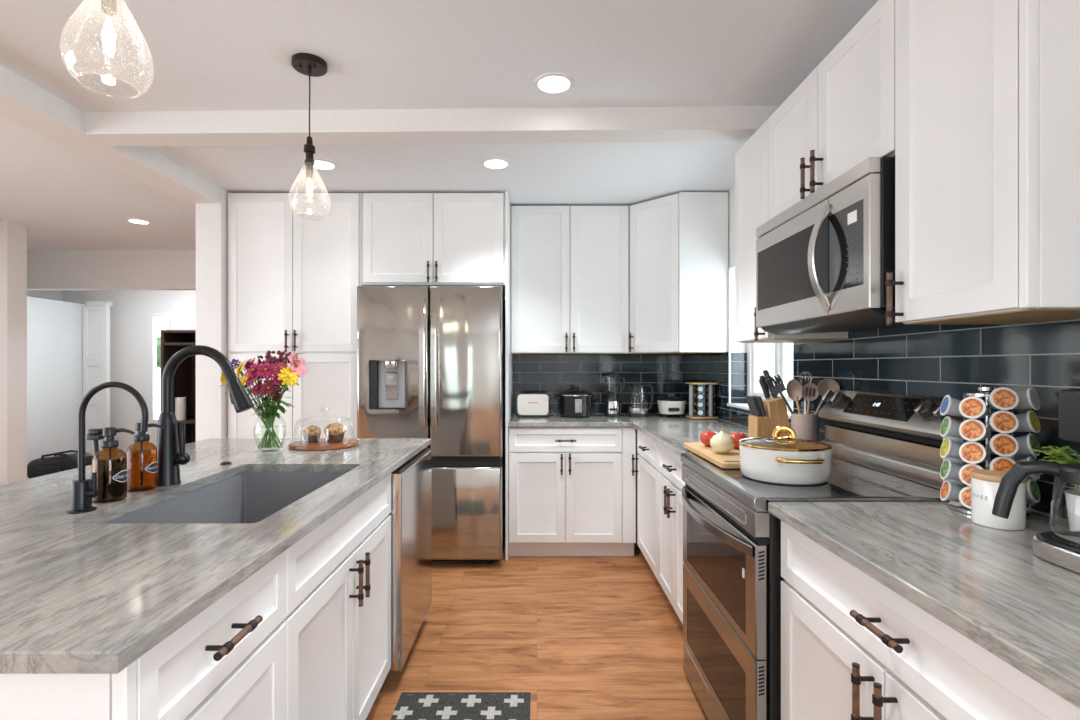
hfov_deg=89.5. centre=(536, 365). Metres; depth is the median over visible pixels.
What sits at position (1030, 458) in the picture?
pod
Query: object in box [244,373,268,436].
chrysanthemum
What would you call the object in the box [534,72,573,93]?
recessed light
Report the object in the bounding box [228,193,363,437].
pantry cabinet
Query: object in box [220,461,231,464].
switch
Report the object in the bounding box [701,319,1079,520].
backsplash
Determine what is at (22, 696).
end panel
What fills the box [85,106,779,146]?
ceiling beam
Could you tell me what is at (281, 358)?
head
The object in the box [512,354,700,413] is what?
tile backsplash
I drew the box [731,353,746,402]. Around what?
backsplash
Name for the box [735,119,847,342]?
upper cabinet
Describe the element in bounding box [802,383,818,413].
slotted spoon
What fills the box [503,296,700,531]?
wall
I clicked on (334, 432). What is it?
muffin
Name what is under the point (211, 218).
wall partition
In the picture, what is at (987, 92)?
upper cabinet
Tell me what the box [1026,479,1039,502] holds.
pod
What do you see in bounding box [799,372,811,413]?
whisk
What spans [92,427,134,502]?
soap bottle
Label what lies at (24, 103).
ceiling beam
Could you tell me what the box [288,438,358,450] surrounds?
serving board
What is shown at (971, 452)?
pod
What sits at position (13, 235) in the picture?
wall
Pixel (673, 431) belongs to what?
countertop
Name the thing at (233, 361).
head
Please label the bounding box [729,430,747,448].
tomato
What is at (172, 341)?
hutch
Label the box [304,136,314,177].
socket
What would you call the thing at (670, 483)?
base cabinet
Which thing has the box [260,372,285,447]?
chrysanthemum
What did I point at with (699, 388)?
spice jar
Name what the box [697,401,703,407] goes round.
spice jar
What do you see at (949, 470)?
pod
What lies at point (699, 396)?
spice jar
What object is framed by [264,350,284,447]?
head
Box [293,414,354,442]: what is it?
cake dome
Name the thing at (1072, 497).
potted plant
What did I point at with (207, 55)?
ceiling
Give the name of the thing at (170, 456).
faucet
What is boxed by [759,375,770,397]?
kitchen knife
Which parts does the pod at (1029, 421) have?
foil lid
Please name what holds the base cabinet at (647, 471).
on the floor
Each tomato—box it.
[700,428,717,445]
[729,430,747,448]
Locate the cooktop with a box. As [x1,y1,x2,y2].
[681,453,949,511]
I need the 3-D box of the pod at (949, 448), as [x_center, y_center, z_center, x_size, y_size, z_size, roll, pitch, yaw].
[1.083,0.214,1.414,0.055,0.056,0.055,0,0,18]
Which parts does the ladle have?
handle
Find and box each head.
[231,359,275,447]
[254,355,276,446]
[255,376,270,447]
[263,350,290,447]
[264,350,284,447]
[264,381,289,437]
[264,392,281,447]
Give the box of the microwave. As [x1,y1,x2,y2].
[756,157,911,334]
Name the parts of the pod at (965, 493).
foil lid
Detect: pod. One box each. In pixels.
[940,395,963,416]
[940,416,962,437]
[940,437,962,459]
[940,459,962,480]
[940,480,963,501]
[943,436,968,443]
[943,457,969,465]
[943,479,967,486]
[959,396,988,418]
[959,419,988,440]
[959,441,988,463]
[959,464,982,485]
[959,486,970,508]
[987,387,1018,409]
[987,410,1018,432]
[987,433,1018,456]
[987,457,1015,470]
[1008,455,1036,459]
[1013,387,1039,409]
[1013,410,1039,432]
[1014,433,1039,455]
[1014,456,1039,478]
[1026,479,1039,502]
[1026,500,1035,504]
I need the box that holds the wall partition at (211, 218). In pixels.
[196,188,229,441]
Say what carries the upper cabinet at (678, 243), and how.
attached to the wall at (927, 360)
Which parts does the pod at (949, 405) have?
foil lid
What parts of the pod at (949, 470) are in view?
foil lid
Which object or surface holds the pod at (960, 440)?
in the pod carousel
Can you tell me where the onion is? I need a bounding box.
[710,427,734,452]
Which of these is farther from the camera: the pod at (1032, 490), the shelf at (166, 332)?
the shelf at (166, 332)
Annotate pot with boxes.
[739,444,831,484]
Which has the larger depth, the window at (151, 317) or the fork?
the window at (151, 317)
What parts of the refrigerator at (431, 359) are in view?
dispenser spout, door, handle, handle, door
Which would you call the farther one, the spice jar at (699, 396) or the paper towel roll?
the paper towel roll
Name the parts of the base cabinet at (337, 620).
door, drawer, handle, handle, door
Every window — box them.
[147,313,170,423]
[727,343,792,418]
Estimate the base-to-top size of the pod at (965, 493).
0.056 m
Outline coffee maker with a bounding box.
[1033,390,1079,573]
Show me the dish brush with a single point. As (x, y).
(95, 435)
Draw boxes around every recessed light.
[126,218,151,223]
[313,159,337,169]
[481,158,510,168]
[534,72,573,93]
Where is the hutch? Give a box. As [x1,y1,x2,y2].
[161,330,195,445]
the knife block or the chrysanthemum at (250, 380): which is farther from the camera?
the knife block
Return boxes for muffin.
[302,425,320,442]
[324,422,346,442]
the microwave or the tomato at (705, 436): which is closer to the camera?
the microwave
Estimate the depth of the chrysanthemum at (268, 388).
2.30 m
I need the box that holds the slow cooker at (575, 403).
[554,387,597,417]
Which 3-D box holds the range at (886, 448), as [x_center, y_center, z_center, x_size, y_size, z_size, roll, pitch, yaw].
[0.902,0.691,1.876,0.712,1.188,0.768,0,0,0]
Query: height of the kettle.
0.247 m
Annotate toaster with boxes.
[517,393,555,416]
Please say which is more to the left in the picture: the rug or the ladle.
the rug
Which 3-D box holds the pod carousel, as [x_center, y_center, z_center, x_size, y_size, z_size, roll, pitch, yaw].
[1.150,0.211,1.390,0.164,0.318,0.164,0,0,0]
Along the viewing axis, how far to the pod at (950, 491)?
1.40 m
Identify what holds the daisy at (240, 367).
in the glass vase
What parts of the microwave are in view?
door, handle, control panel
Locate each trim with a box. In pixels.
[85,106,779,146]
[85,301,112,306]
[103,304,109,440]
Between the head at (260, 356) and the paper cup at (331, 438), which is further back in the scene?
the paper cup at (331, 438)
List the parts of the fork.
handle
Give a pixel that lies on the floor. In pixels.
(588, 637)
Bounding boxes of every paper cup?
[304,435,319,442]
[325,434,343,442]
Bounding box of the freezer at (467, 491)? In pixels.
[432,457,501,559]
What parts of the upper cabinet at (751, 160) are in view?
door, handle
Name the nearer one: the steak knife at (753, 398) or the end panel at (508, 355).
the steak knife at (753, 398)
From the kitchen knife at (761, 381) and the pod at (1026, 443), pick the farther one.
the kitchen knife at (761, 381)
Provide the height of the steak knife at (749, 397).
0.093 m
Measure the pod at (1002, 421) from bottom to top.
0.056 m
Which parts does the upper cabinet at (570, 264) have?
door, handle, door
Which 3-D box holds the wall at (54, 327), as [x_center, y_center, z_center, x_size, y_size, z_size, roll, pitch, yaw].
[-5.730,0.255,6.285,0.100,2.060,1.410,0,0,0]
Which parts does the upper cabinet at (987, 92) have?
handle, door, panel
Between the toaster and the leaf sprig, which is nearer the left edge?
the leaf sprig
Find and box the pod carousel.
[948,386,1030,518]
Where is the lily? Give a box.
[258,351,307,448]
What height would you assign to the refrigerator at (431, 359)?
1.793 m
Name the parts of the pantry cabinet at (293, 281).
door, door, handle, handle, door, door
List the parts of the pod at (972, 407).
foil lid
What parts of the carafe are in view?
handle, lid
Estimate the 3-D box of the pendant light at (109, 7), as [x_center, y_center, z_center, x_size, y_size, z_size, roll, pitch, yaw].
[-0.876,-0.868,1.115,0.153,0.594,0.153,0,0,0]
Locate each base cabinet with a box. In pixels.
[136,551,285,719]
[281,474,390,719]
[509,427,635,555]
[632,430,658,579]
[658,443,684,623]
[781,521,1079,719]
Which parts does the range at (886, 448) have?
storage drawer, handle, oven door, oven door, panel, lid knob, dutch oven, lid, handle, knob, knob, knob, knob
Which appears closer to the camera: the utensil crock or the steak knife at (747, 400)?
the utensil crock
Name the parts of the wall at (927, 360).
edge trim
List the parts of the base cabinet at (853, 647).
door, handle, handle, handle, door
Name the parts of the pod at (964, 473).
foil lid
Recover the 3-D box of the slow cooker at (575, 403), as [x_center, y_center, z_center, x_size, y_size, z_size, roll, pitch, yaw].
[0.285,0.262,3.990,0.263,0.217,0.263,0,0,45]
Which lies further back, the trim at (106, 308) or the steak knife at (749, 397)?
the trim at (106, 308)
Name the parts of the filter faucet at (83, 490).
lever, spout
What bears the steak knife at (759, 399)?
in the knife block
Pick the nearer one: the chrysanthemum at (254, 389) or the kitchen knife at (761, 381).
the chrysanthemum at (254, 389)
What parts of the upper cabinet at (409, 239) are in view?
door, handle, handle, door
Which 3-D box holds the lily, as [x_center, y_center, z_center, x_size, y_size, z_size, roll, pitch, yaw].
[-1.115,0.148,2.377,0.196,0.423,0.114,0,0,0]
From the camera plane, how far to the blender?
3.98 m
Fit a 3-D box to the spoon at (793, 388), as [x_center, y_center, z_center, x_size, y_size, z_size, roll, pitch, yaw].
[1.132,0.207,2.363,0.095,0.297,0.028,0,0,8]
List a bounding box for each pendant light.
[59,0,153,96]
[289,53,330,216]
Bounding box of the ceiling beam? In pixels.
[0,65,218,202]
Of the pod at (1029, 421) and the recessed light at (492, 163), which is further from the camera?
the recessed light at (492, 163)
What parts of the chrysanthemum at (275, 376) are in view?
stem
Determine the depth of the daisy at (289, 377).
2.32 m
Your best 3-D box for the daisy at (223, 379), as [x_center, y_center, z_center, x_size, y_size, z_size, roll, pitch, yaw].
[-1.252,0.182,2.379,0.251,0.354,0.084,0,0,0]
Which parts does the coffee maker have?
warming plate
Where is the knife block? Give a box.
[748,396,789,437]
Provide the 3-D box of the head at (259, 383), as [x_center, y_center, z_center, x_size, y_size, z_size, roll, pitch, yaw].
[-1.164,0.191,2.338,0.075,0.334,0.079,0,0,21]
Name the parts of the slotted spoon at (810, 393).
handle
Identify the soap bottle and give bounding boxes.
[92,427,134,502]
[126,422,163,491]
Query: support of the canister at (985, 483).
on the countertop at (988, 585)
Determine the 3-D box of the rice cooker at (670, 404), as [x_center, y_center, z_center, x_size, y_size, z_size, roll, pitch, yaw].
[0.980,0.287,3.970,0.200,0.165,0.194,0,0,0]
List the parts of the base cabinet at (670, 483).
door, handle, handle, handle, drawer, door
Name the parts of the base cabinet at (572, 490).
door, handle, drawer, handle, handle, door, filler panel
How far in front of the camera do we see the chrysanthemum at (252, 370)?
2.31 m
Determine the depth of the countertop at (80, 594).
1.09 m
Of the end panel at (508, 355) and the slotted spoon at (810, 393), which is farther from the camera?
the end panel at (508, 355)
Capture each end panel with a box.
[0,661,135,719]
[505,192,511,559]
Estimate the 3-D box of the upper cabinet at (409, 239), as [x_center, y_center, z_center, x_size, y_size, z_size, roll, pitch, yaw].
[-0.688,-0.847,3.893,0.955,0.612,0.651,0,0,0]
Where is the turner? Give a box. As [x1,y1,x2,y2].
[803,377,821,414]
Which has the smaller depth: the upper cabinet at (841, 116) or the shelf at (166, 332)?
the upper cabinet at (841, 116)
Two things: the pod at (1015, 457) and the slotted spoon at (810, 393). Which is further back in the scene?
the slotted spoon at (810, 393)
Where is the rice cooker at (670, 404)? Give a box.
[657,394,685,417]
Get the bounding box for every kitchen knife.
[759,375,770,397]
[759,379,769,399]
[765,374,776,397]
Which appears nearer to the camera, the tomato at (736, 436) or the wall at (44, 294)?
the tomato at (736, 436)
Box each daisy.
[220,372,278,447]
[236,361,282,446]
[240,373,279,447]
[261,366,298,447]
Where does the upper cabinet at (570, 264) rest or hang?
attached to the wall at (551, 374)
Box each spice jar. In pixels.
[697,386,703,391]
[697,394,703,399]
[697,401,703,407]
[697,409,703,415]
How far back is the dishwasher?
2.26 m
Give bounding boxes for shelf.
[164,330,195,334]
[164,343,195,346]
[177,417,195,423]
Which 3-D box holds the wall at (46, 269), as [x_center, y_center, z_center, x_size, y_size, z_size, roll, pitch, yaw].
[-4.165,0.060,5.525,3.870,2.450,0.110,0,0,0]
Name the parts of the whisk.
handle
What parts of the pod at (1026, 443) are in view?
foil lid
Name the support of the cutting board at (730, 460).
on the countertop at (673, 431)
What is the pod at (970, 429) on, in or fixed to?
in the pod carousel
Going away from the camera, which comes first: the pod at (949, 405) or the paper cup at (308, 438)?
the pod at (949, 405)
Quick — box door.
[83,306,102,455]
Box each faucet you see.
[66,382,148,513]
[156,345,253,486]
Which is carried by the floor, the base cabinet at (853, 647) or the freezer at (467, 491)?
the base cabinet at (853, 647)
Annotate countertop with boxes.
[0,438,430,673]
[508,414,835,457]
[768,502,1079,708]
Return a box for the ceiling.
[0,0,878,249]
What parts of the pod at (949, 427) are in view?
foil lid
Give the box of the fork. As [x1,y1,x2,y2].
[765,374,793,413]
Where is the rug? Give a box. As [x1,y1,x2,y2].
[391,692,530,719]
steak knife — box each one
[746,395,753,415]
[748,396,755,415]
[751,396,760,416]
[757,396,766,416]
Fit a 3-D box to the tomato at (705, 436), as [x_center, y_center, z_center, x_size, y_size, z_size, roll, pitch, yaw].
[0.726,0.298,2.285,0.080,0.078,0.081,0,0,0]
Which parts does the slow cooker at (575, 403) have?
lid, control panel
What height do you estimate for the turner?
0.306 m
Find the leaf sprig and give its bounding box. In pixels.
[267,402,294,447]
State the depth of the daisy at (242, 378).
2.33 m
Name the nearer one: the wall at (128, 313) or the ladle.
the ladle
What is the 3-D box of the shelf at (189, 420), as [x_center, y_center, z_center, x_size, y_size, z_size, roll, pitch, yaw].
[-4.125,0.670,6.699,0.568,0.030,0.518,0,0,0]
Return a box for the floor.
[366,532,707,719]
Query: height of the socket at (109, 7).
0.155 m
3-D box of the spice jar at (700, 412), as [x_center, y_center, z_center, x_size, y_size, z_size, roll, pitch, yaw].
[1.146,0.324,3.811,0.046,0.046,0.053,0,0,22]
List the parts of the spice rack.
frame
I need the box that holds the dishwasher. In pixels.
[379,448,431,691]
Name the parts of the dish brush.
handle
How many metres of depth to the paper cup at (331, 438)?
2.48 m
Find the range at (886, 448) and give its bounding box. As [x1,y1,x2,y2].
[681,390,994,719]
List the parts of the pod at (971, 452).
foil lid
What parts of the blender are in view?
lid, handle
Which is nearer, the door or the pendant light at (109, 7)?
the pendant light at (109, 7)
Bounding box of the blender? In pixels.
[604,372,624,416]
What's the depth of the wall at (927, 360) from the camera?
1.74 m
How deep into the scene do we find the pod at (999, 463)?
1.31 m
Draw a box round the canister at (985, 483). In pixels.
[970,469,1026,529]
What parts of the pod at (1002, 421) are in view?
foil lid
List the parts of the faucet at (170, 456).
lever, spout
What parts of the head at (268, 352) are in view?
stem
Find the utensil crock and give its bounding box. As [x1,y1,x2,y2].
[791,412,818,440]
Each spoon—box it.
[786,379,802,413]
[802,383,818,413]
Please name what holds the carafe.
on the coffee maker
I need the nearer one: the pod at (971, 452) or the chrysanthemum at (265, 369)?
the pod at (971, 452)
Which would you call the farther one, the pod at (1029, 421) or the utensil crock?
the utensil crock
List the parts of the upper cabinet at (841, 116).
door, handle, handle, door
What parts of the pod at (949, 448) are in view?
foil lid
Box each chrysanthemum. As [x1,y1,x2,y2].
[242,358,262,415]
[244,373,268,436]
[246,363,275,440]
[252,383,271,447]
[256,363,274,446]
[257,380,277,418]
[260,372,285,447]
[262,356,278,447]
[271,362,288,436]
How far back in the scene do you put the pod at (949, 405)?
1.40 m
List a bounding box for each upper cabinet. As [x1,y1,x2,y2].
[362,193,504,295]
[511,206,628,353]
[628,192,727,353]
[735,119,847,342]
[768,0,894,220]
[885,0,1079,325]
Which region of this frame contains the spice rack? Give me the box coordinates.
[685,382,718,418]
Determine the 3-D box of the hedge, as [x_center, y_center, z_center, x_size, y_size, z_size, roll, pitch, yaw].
[-5.000,0.362,9.337,3.052,2.599,1.791,0,0,0]
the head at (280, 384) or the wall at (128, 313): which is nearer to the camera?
the head at (280, 384)
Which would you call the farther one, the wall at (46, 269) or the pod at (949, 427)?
the wall at (46, 269)
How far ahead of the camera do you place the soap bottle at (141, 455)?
1.61 m
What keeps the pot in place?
on the range at (886, 448)
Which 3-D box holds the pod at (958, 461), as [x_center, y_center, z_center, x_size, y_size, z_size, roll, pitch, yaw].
[1.128,0.246,1.457,0.055,0.056,0.055,0,0,-20]
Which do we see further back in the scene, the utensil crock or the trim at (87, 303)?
the trim at (87, 303)
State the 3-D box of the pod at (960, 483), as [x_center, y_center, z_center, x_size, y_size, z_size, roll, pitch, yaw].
[1.128,0.301,1.457,0.055,0.056,0.055,0,0,-20]
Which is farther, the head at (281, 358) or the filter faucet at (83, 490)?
the head at (281, 358)
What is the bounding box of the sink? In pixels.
[102,472,346,523]
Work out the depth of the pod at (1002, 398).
1.30 m
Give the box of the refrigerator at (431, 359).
[357,286,504,562]
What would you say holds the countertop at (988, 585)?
on the base cabinet at (853, 647)
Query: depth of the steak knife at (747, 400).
2.49 m
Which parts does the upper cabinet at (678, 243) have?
handle, door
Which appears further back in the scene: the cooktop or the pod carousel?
the cooktop
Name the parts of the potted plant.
leafy stem, leafy stem, leafy stem, leafy stem, leafy stem, leafy stem, leafy stem, pot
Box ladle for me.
[815,379,839,413]
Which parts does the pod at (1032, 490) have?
foil lid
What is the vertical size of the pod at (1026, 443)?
0.056 m
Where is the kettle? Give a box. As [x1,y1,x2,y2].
[627,383,653,416]
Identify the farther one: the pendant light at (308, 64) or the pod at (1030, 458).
the pendant light at (308, 64)
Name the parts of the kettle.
lid, handle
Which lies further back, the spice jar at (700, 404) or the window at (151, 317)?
the window at (151, 317)
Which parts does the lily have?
stem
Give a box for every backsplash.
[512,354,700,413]
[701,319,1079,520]
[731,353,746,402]
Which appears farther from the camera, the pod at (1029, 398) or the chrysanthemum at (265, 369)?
the chrysanthemum at (265, 369)
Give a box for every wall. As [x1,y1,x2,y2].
[0,220,26,484]
[27,250,195,289]
[27,290,61,300]
[27,296,84,478]
[62,290,195,452]
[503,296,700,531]
[701,186,1079,520]
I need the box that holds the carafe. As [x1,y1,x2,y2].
[992,460,1079,542]
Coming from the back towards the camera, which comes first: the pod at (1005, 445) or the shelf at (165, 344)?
the shelf at (165, 344)
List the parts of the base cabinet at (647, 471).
handle, drawer, door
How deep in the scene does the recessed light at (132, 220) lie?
4.37 m
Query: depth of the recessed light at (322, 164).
3.15 m
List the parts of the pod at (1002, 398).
foil lid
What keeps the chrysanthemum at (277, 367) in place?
in the glass vase
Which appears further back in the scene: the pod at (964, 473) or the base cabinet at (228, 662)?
the pod at (964, 473)
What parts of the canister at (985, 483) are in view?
lid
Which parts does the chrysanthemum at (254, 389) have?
stem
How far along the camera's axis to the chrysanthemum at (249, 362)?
2.34 m
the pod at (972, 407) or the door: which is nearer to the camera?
the pod at (972, 407)
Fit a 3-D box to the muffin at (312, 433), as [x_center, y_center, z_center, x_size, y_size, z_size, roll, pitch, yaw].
[-1.038,0.312,2.516,0.085,0.080,0.084,0,0,0]
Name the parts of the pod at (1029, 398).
foil lid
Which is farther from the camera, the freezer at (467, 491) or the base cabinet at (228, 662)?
the freezer at (467, 491)
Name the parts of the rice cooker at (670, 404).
lid, control panel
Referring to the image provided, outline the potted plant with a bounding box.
[1031,445,1079,530]
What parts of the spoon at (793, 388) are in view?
handle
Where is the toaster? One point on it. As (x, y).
(528, 404)
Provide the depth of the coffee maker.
1.05 m
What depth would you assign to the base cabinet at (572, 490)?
3.62 m
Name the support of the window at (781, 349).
in the wall at (927, 360)
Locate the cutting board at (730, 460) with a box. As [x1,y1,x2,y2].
[684,442,739,468]
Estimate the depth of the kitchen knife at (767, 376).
2.43 m
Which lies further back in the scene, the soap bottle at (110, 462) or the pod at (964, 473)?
the soap bottle at (110, 462)
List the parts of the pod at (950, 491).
foil lid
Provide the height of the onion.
0.101 m
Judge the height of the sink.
0.230 m
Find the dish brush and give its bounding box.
[86,429,104,479]
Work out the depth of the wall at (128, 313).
7.00 m
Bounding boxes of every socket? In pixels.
[101,0,116,15]
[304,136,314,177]
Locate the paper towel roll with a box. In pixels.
[175,394,185,420]
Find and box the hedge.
[156,337,160,367]
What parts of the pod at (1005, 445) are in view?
foil lid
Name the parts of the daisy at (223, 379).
stem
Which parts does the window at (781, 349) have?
sill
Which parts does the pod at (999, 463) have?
foil lid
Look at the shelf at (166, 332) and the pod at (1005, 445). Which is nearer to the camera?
the pod at (1005, 445)
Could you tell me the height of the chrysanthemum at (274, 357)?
0.402 m
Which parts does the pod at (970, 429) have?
foil lid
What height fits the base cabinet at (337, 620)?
0.883 m

